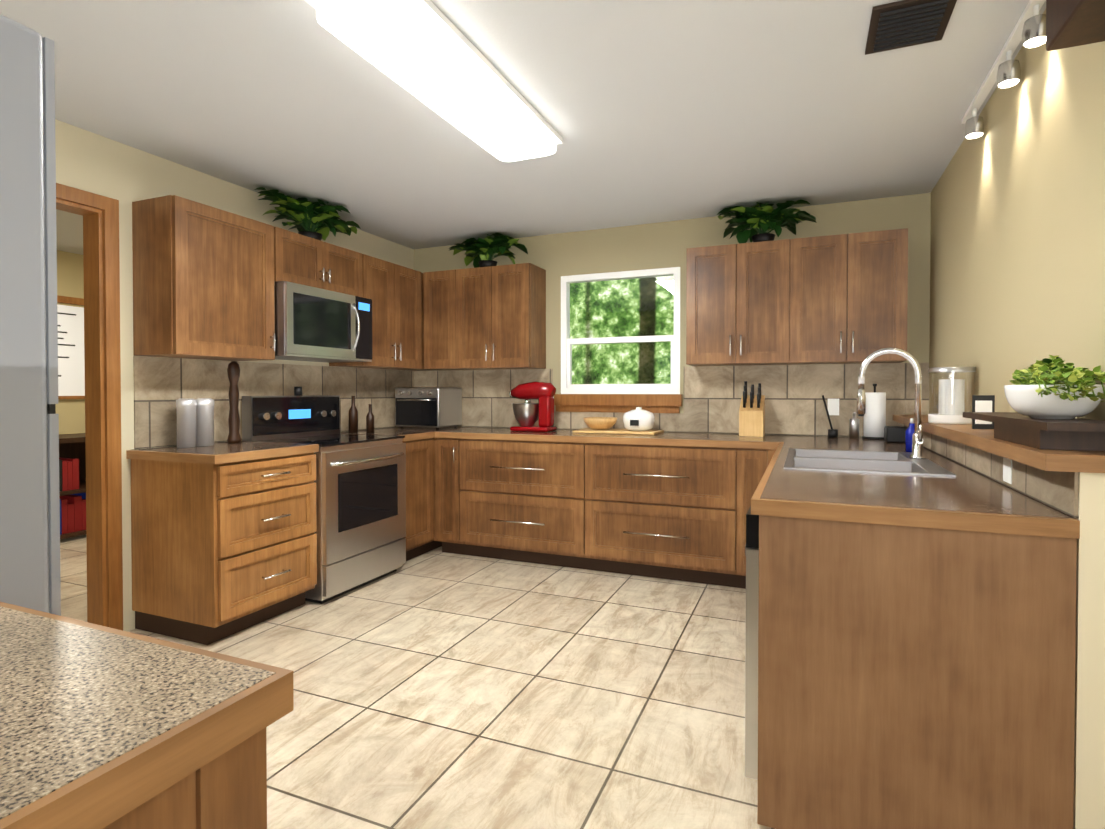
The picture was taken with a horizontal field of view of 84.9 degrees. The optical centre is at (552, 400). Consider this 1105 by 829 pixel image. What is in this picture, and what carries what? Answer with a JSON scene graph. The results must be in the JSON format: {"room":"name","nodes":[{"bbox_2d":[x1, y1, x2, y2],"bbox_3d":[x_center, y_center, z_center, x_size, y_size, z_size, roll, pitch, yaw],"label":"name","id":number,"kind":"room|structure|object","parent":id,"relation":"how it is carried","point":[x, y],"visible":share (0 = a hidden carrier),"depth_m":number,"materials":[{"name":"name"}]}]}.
{"room":"kitchen","nodes":[
{"label":"kitchen","id":0,"kind":"room"},
{"bbox_2d":[56,250,84,433],"bbox_3d":[-4.838,-0.078,4.309,0.120,2.460,4.625,0,1,23],"label":"wall","id":1,"kind":"structure","parent":0,"point":[70,283],"depth_m":5.41,"materials":[{"name":"beige paint"}]},
{"bbox_2d":[57,295,83,305],"bbox_3d":[-4.335,-0.892,5.305,0.024,0.060,2.373,0,1,23],"label":"trim","id":2,"kind":"structure","parent":1,"relation":"attached to","point":[70,300],"depth_m":5.38,"materials":[{"name":"brown wood"}]},
{"bbox_2d":[57,305,84,398],"bbox_3d":[-4.454,-0.423,5.024,0.029,0.830,1.050,0,1,23],"label":"frame","id":3,"kind":"object","parent":1,"relation":"attached to","point":[71,368],"visible":0.23,"depth_m":5.39,"materials":[{"name":"white paper"}]},
{"bbox_2d":[55,119,413,630],"bbox_3d":[-2.160,-0.062,3.185,0.128,2.460,4.625,0,1,23],"label":"wall","id":4,"kind":"structure","parent":0,"point":[126,176],"depth_m":3.27,"materials":[{"name":"beige paint"}]},
{"bbox_2d":[56,183,122,629],"bbox_3d":[-2.406,0.093,2.610,0.160,2.164,0.940,0,1,23],"label":"door frame","id":5,"kind":"structure","parent":4,"relation":"attached to","point":[100,215],"depth_m":2.97,"materials":[{"name":"brown wood"}]},
{"bbox_2d":[132,195,279,360],"bbox_3d":[-1.877,-0.623,3.300,0.310,0.780,0.610,0,1,23],"label":"upper cabinet","id":6,"kind":"object","parent":4,"relation":"attached to","point":[211,283],"depth_m":3.11,"materials":[{"name":"brown wood"}]},
{"bbox_2d":[276,267,363,362],"bbox_3d":[-1.582,-0.509,3.829,0.446,0.487,0.581,0,1,23],"label":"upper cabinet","id":7,"kind":"object","parent":4,"relation":"attached to","point":[320,318],"depth_m":3.75,"materials":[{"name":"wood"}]},
{"bbox_2d":[274,281,371,362],"bbox_3d":[-1.549,-0.484,3.907,0.447,0.433,0.750,0,1,23],"label":"microwave","id":8,"kind":"object","parent":7,"relation":"in","point":[312,323],"depth_m":3.75,"materials":[{"name":"silver metal"}]},
{"bbox_2d":[280,228,367,282],"bbox_3d":[-1.612,-0.862,3.929,0.310,0.320,0.756,0,1,23],"label":"upper cabinet","id":9,"kind":"object","parent":4,"relation":"attached to","point":[306,253],"depth_m":3.85,"materials":[{"name":"brown wood"}]},
{"bbox_2d":[254,187,360,240],"bbox_3d":[-1.568,-1.159,3.973,0.364,0.267,0.829,0,1,23],"label":"pothos plant","id":10,"kind":"object","parent":9,"relation":"on","point":[317,220],"visible":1,"depth_m":3.90,"materials":[{"name":"green plant"}]},
{"bbox_2d":[364,283,383,362],"bbox_3d":[-1.443,-0.514,4.161,0.446,0.487,0.199,0,1,23],"label":"upper cabinet","id":11,"kind":"object","parent":4,"relation":"attached to","point":[371,294],"depth_m":4.32,"materials":[{"name":"brown wood"}]},
{"bbox_2d":[329,256,423,370],"bbox_3d":[-1.331,-0.642,4.602,0.310,0.780,0.693,0,1,23],"label":"upper cabinet","id":12,"kind":"object","parent":4,"relation":"attached to","point":[401,287],"depth_m":4.59,"materials":[{"name":"brown wood"}]},
{"bbox_2d":[60,534,773,828],"bbox_3d":[-1.656,1.221,2.992,7.020,0.100,4.865,0,1,23],"label":"floor","id":13,"kind":"structure","parent":0,"point":[437,688],"depth_m":2.39,"materials":[{"name":"tile"}]},
{"bbox_2d":[0,14,60,615],"bbox_3d":[-1.295,0.323,0.779,0.850,1.760,0.837,0,1,23],"label":"refrigerator","id":14,"kind":"object","parent":13,"relation":"on","point":[30,578],"visible":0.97,"depth_m":0.90,"materials":[{"name":"grey metal"}]},
{"bbox_2d":[59,433,85,538],"bbox_3d":[-4.213,0.723,4.939,0.547,0.840,1.150,0,1,23],"label":"bookcase","id":15,"kind":"object","parent":13,"relation":"on","point":[72,470],"visible":0.12,"depth_m":4.99,"materials":[{"name":"brown wood"}]},
{"bbox_2d":[0,602,293,828],"bbox_3d":[-0.661,0.747,0.453,0.566,0.919,0.720,0,1,23],"label":"base cabinet","id":16,"kind":"object","parent":13,"relation":"on","point":[103,727],"visible":1,"depth_m":0.56,"materials":[{"name":"beige stone"}]},
{"bbox_2d":[126,441,318,644],"bbox_3d":[-1.725,0.707,3.234,0.656,0.919,0.652,0,1,23],"label":"base cabinet","id":17,"kind":"object","parent":13,"relation":"on","point":[223,540],"visible":1,"depth_m":3.00,"materials":[{"name":"brown wood"}]},
{"bbox_2d":[176,398,213,447],"bbox_3d":[-1.926,0.117,3.263,0.094,0.258,0.199,0,1,23],"label":"canisters","id":18,"kind":"object","parent":17,"relation":"on","point":[195,423],"visible":1,"depth_m":3.22,"materials":[{"name":"white metal"}]},
{"bbox_2d":[227,361,240,442],"bbox_3d":[-1.835,0.008,3.481,0.072,0.470,0.072,0,1,23],"label":"pepper mill","id":19,"kind":"object","parent":17,"relation":"on","point":[233,372],"visible":1,"depth_m":3.46,"materials":[{"name":"brown wood"}]},
{"bbox_2d":[242,387,405,603],"bbox_3d":[-1.404,0.534,3.861,0.706,1.250,0.746,0,1,23],"label":"range oven","id":20,"kind":"object","parent":13,"relation":"on","point":[360,482],"visible":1,"depth_m":3.72,"materials":[{"name":"silver metal"}]},
{"bbox_2d":[340,427,474,560],"bbox_3d":[-1.119,0.686,4.709,0.633,0.919,1.025,0,1,23],"label":"base cabinet","id":21,"kind":"object","parent":13,"relation":"on","point":[419,442],"visible":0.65,"depth_m":4.37,"materials":[{"name":"brown wood"}]},
{"bbox_2d":[349,396,357,432],"bbox_3d":[-1.435,0.098,4.356,0.063,0.265,0.063,0,1,11],"label":"oil bottle","id":22,"kind":"object","parent":21,"relation":"on","point":[353,419],"depth_m":4.33,"materials":[{"name":"brown glass"}]},
{"bbox_2d":[366,404,373,432],"bbox_3d":[-1.315,0.128,4.360,0.055,0.205,0.055,0,1,11],"label":"oil bottle","id":23,"kind":"object","parent":21,"relation":"on","point":[370,417],"depth_m":4.34,"materials":[{"name":"brown glass"}]},
{"bbox_2d":[395,387,461,428],"bbox_3d":[-1.023,0.057,4.951,0.420,0.330,0.392,0,1,23],"label":"toaster oven","id":24,"kind":"object","parent":21,"relation":"on","point":[434,407],"visible":1,"depth_m":4.81,"materials":[{"name":"silver metal"}]},
{"bbox_2d":[434,440,457,553],"bbox_3d":[-0.670,0.708,4.740,0.233,0.875,0.620,0,1,23],"label":"base cabinet","id":25,"kind":"object","parent":13,"relation":"on","point":[445,451],"depth_m":4.47,"materials":[{"name":"brown wood"}]},
{"bbox_2d":[458,440,585,568],"bbox_3d":[-0.138,0.711,4.517,1.019,0.875,0.620,0,1,23],"label":"base cabinet","id":26,"kind":"object","parent":13,"relation":"on","point":[519,500],"depth_m":4.23,"materials":[{"name":"brown wood"}]},
{"bbox_2d":[586,444,733,586],"bbox_3d":[0.802,0.717,4.122,1.020,0.875,0.620,0,1,23],"label":"base cabinet","id":27,"kind":"object","parent":13,"relation":"on","point":[653,510],"depth_m":3.85,"materials":[{"name":"brown wood"}]},
{"bbox_2d":[434,428,785,447],"bbox_3d":[0.354,0.254,4.297,2.393,0.043,0.632,0,1,23],"label":"countertop","id":28,"kind":"structure","parent":27,"relation":"on","point":[560,436],"depth_m":4.02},
{"bbox_2d":[509,382,556,431],"bbox_3d":[-0.142,0.041,4.579,0.370,0.372,0.267,0,1,23],"label":"stand mixer","id":29,"kind":"object","parent":28,"relation":"on","point":[527,414],"visible":1,"depth_m":4.49,"materials":[{"name":"red metal"}]},
{"bbox_2d":[572,428,663,434],"bbox_3d":[0.476,0.222,4.363,0.600,0.018,0.300,0,1,23],"label":"cutting board","id":30,"kind":"object","parent":28,"relation":"on","point":[618,431],"visible":1,"depth_m":4.25,"materials":[{"name":"brown wood"}]},
{"bbox_2d":[584,417,616,429],"bbox_3d":[0.351,0.168,4.426,0.250,0.085,0.250,0,1,23],"label":"wooden bowl","id":31,"kind":"object","parent":30,"relation":"on","point":[600,423],"visible":1,"depth_m":4.34,"materials":[{"name":"brown wood"}]},
{"bbox_2d":[623,407,654,430],"bbox_3d":[0.612,0.129,4.299,0.224,0.167,0.234,0,1,23],"label":"rice cooker","id":32,"kind":"object","parent":30,"relation":"on","point":[638,419],"visible":1,"depth_m":4.22,"materials":[{"name":"white ceramic"}]},
{"bbox_2d":[739,381,764,436],"bbox_3d":[1.341,0.052,4.058,0.150,0.366,0.190,0,1,23],"label":"knife block","id":33,"kind":"object","parent":28,"relation":"on","point":[752,415],"visible":1,"depth_m":3.99,"materials":[{"name":"brown wood"}]},
{"bbox_2d":[730,444,773,587],"bbox_3d":[1.349,0.721,3.863,0.280,0.875,0.675,0,1,23],"label":"base cabinet","id":34,"kind":"object","parent":13,"relation":"on","point":[749,463],"depth_m":3.64,"materials":[{"name":"brown wood"}]},
{"bbox_2d":[738,476,1076,828],"bbox_3d":[1.015,0.749,1.879,0.734,0.875,0.721,0,1,23],"label":"base cabinet","id":35,"kind":"object","parent":13,"relation":"on","point":[910,640],"depth_m":1.54,"materials":[{"name":"brown wood"}]},
{"bbox_2d":[750,436,1079,539],"bbox_3d":[1.394,0.276,2.754,0.718,0.043,2.673,0,1,23],"label":"countertop","id":36,"kind":"structure","parent":35,"relation":"on","point":[969,501],"depth_m":1.65,"materials":[{"name":"brown laminate"}]},
{"bbox_2d":[822,395,837,437],"bbox_3d":[1.803,0.101,3.927,0.095,0.272,0.066,0,1,23],"label":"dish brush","id":37,"kind":"object","parent":36,"relation":"on","point":[832,432],"visible":1,"depth_m":3.92,"materials":[{"name":"black plastic"}]},
{"bbox_2d":[849,412,858,438],"bbox_3d":[1.900,0.153,3.801,0.056,0.170,0.069,0,1,23],"label":"soap pump","id":38,"kind":"object","parent":36,"relation":"on","point":[854,427],"visible":1,"depth_m":3.79,"materials":[{"name":"silver metal"}]},
{"bbox_2d":[782,448,957,475],"bbox_3d":[1.304,0.350,2.591,0.560,0.200,0.839,0,1,23],"label":"sink","id":39,"kind":"object","parent":36,"relation":"in","point":[832,459],"depth_m":2.60,"materials":[{"name":"silver metal"}]},
{"bbox_2d":[862,384,885,439],"bbox_3d":[2.020,0.066,3.789,0.140,0.345,0.140,0,1,23],"label":"paper towel holder","id":40,"kind":"object","parent":36,"relation":"on","point":[874,420],"visible":0.92,"depth_m":3.74,"materials":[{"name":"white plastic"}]},
{"bbox_2d":[856,348,929,459],"bbox_3d":[1.475,0.009,2.629,0.271,0.482,0.112,0,1,23],"label":"faucet","id":41,"kind":"object","parent":36,"relation":"on","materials":[{"name":"silver metal"}]},
{"bbox_2d":[884,426,907,442],"bbox_3d":[2.018,0.197,3.542,0.120,0.090,0.140,0,1,23],"label":"sponge caddy","id":42,"kind":"object","parent":36,"relation":"on","point":[894,434],"visible":0.75,"depth_m":3.49,"materials":[{"name":"black plastic"}]},
{"bbox_2d":[905,418,913,451],"bbox_3d":[1.755,0.168,2.953,0.056,0.165,0.056,0,1,23],"label":"soap bottle","id":43,"kind":"object","parent":36,"relation":"on","point":[909,431],"visible":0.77,"depth_m":2.94,"materials":[{"name":"blue plastic"}]},
{"bbox_2d":[0,0,1045,254],"bbox_3d":[-1.656,-1.339,2.956,7.020,0.100,4.865,0,1,23],"label":"ceiling","id":44,"kind":"structure","parent":0,"point":[658,110],"depth_m":2.63,"materials":[{"name":"grey paint"}]},
{"bbox_2d":[305,0,562,161],"bbox_3d":[-0.362,-1.233,2.422,0.340,0.094,1.330,0,1,23],"label":"fluorescent ceiling light","id":45,"kind":"object","parent":44,"relation":"attached to","point":[428,53],"visible":1,"depth_m":2.18,"materials":[{"name":"white paint"}]},
{"bbox_2d":[865,0,956,54],"bbox_3d":[1.200,-1.265,2.037,0.240,0.019,0.280,0,1,23],"label":"ceiling vent","id":46,"kind":"object","parent":44,"relation":"in","point":[900,24],"visible":0.98,"depth_m":2.02,"materials":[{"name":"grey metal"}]},
{"bbox_2d":[962,0,1045,138],"bbox_3d":[1.684,-1.211,2.274,0.072,0.134,1.050,0,1,23],"label":"track spotlights","id":47,"kind":"object","parent":44,"relation":"attached to","point":[1029,30],"visible":0.94,"depth_m":2.15,"materials":[{"name":"white paint"}]},
{"bbox_2d":[1046,0,1104,50],"bbox_3d":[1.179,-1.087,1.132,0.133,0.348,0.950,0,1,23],"label":"cabinet","id":48,"kind":"object","parent":44,"relation":"attached to","point":[1071,23],"visible":1,"depth_m":1.50,"materials":[{"name":"brown wood"}]},
{"bbox_2d":[414,193,930,436],"bbox_3d":[-0.738,-0.090,5.161,7.020,2.460,0.120,0,1,23],"label":"wall","id":49,"kind":"structure","parent":0,"point":[556,257],"depth_m":4.39,"materials":[{"name":"beige paint"}]},
{"bbox_2d":[423,263,545,369],"bbox_3d":[-0.555,-0.645,4.822,0.946,0.780,0.346,0,1,23],"label":"upper cabinet","id":50,"kind":"object","parent":49,"relation":"attached to","point":[486,318],"visible":1,"depth_m":4.69,"materials":[{"name":"brown wood"}]},
{"bbox_2d":[448,233,527,267],"bbox_3d":[-0.519,-1.173,4.822,0.646,0.272,0.317,0,1,23],"label":"potted plant","id":51,"kind":"object","parent":50,"relation":"on","point":[479,252],"visible":1,"depth_m":4.76,"materials":[{"name":"green plant"}]},
{"bbox_2d":[554,394,681,412],"bbox_3d":[0.470,0.020,4.566,1.010,0.137,0.044,0,1,23],"label":"window sill","id":52,"kind":"structure","parent":49,"relation":"attached to","point":[657,403],"depth_m":4.54,"materials":[{"name":"brown wood"}]},
{"bbox_2d":[561,267,679,393],"bbox_3d":[0.510,-0.512,4.602,0.934,0.924,0.074,0,1,23],"label":"window","id":53,"kind":"structure","parent":49,"relation":"in","point":[569,387],"depth_m":4.58,"materials":[{"name":"white paint"}]},
{"bbox_2d":[414,363,928,436],"bbox_3d":[0.578,-0.011,4.540,3.870,0.476,0.008,0,1,23],"label":"backsplash","id":54,"kind":"structure","parent":49,"relation":"attached to","point":[794,402],"depth_m":4.23,"materials":[{"name":"tile"}]},
{"bbox_2d":[828,399,838,414],"bbox_3d":[1.858,0.042,3.997,0.070,0.110,0.004,0,1,23],"label":"electrical outlet plate","id":55,"kind":"object","parent":54,"relation":"attached to","point":[833,406],"visible":0.86,"depth_m":4.00,"materials":[{"name":"white paint"}]},
{"bbox_2d":[686,238,801,365],"bbox_3d":[1.286,-0.634,4.069,0.713,0.780,0.310,0,1,23],"label":"upper cabinet","id":56,"kind":"object","parent":49,"relation":"attached to","point":[744,300],"depth_m":3.92,"materials":[{"name":"brown wood"}]},
{"bbox_2d":[717,199,816,243],"bbox_3d":[1.410,-1.161,4.010,0.634,0.272,0.310,0,1,23],"label":"pothos plant","id":57,"kind":"object","parent":56,"relation":"on","point":[765,217],"visible":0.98,"depth_m":3.96,"materials":[{"name":"green plant"}]},
{"bbox_2d":[802,228,907,363],"bbox_3d":[1.827,-0.631,3.841,0.713,0.780,0.310,0,1,23],"label":"upper cabinet","id":58,"kind":"object","parent":49,"relation":"attached to","point":[837,299],"depth_m":3.67,"materials":[{"name":"brown wood"}]},
{"bbox_2d":[929,9,1104,420],"bbox_3d":[1.525,-0.040,1.639,0.120,2.460,4.625,0,1,23],"label":"wall","id":59,"kind":"structure","parent":0,"point":[1017,254],"depth_m":2.13,"materials":[{"name":"beige paint"}]},
{"bbox_2d":[1073,472,1104,828],"bbox_3d":[1.790,0.662,2.603,0.127,1.030,2.658,0,1,23],"label":"wall","id":60,"kind":"structure","parent":0,"point":[1089,773],"depth_m":1.39,"materials":[{"name":"beige paint"}]},
{"bbox_2d":[904,425,1078,517],"bbox_3d":[1.726,0.201,2.622,0.010,0.107,2.646,0,1,23],"label":"backsplash","id":61,"kind":"structure","parent":60,"relation":"attached to","point":[1058,490],"depth_m":1.77,"materials":[{"name":"tile"}]},
{"bbox_2d":[893,415,1104,472],"bbox_3d":[1.751,0.126,2.597,0.198,0.039,2.683,0,1,23],"label":"cap","id":62,"kind":"object","parent":60,"relation":"on","point":[1057,460],"visible":0.83,"depth_m":1.59,"materials":[{"name":"brown wood"}]},
{"bbox_2d":[928,367,975,423],"bbox_3d":[1.827,-0.025,2.768,0.182,0.257,0.182,0,1,23],"label":"candle holder","id":63,"kind":"object","parent":62,"relation":"on","point":[951,399],"visible":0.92,"depth_m":2.72,"materials":[{"name":"white glass"}]},
{"bbox_2d":[972,395,994,428],"bbox_3d":[1.657,0.044,2.325,0.070,0.130,0.014,0,1,23],"label":"picture frame","id":64,"kind":"object","parent":62,"relation":"on","point":[983,403],"visible":0.68,"depth_m":2.32,"materials":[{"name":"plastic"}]},
{"bbox_2d":[963,412,1104,450],"bbox_3d":[1.417,0.082,1.792,0.170,0.070,0.840,0,1,23],"label":"tray","id":65,"kind":"object","parent":62,"relation":"on","point":[1064,434],"depth_m":1.50,"materials":[{"name":"brown wood"}]},
{"bbox_2d":[1004,355,1104,418],"bbox_3d":[1.324,-0.037,1.568,0.210,0.173,0.378,0,1,23],"label":"bowl planter","id":66,"kind":"object","parent":65,"relation":"on","point":[1052,388],"visible":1,"depth_m":1.56,"materials":[{"name":"white ceramic"}]},
{"label":"outside","id":67,"kind":"structure","parent":0,"visible":0},
{"bbox_2d":[570,276,673,383],"bbox_3d":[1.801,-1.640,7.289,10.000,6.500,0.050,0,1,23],"label":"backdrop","id":68,"kind":"structure","parent":67,"point":[664,325],"depth_m":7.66,"materials":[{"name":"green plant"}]}
]}

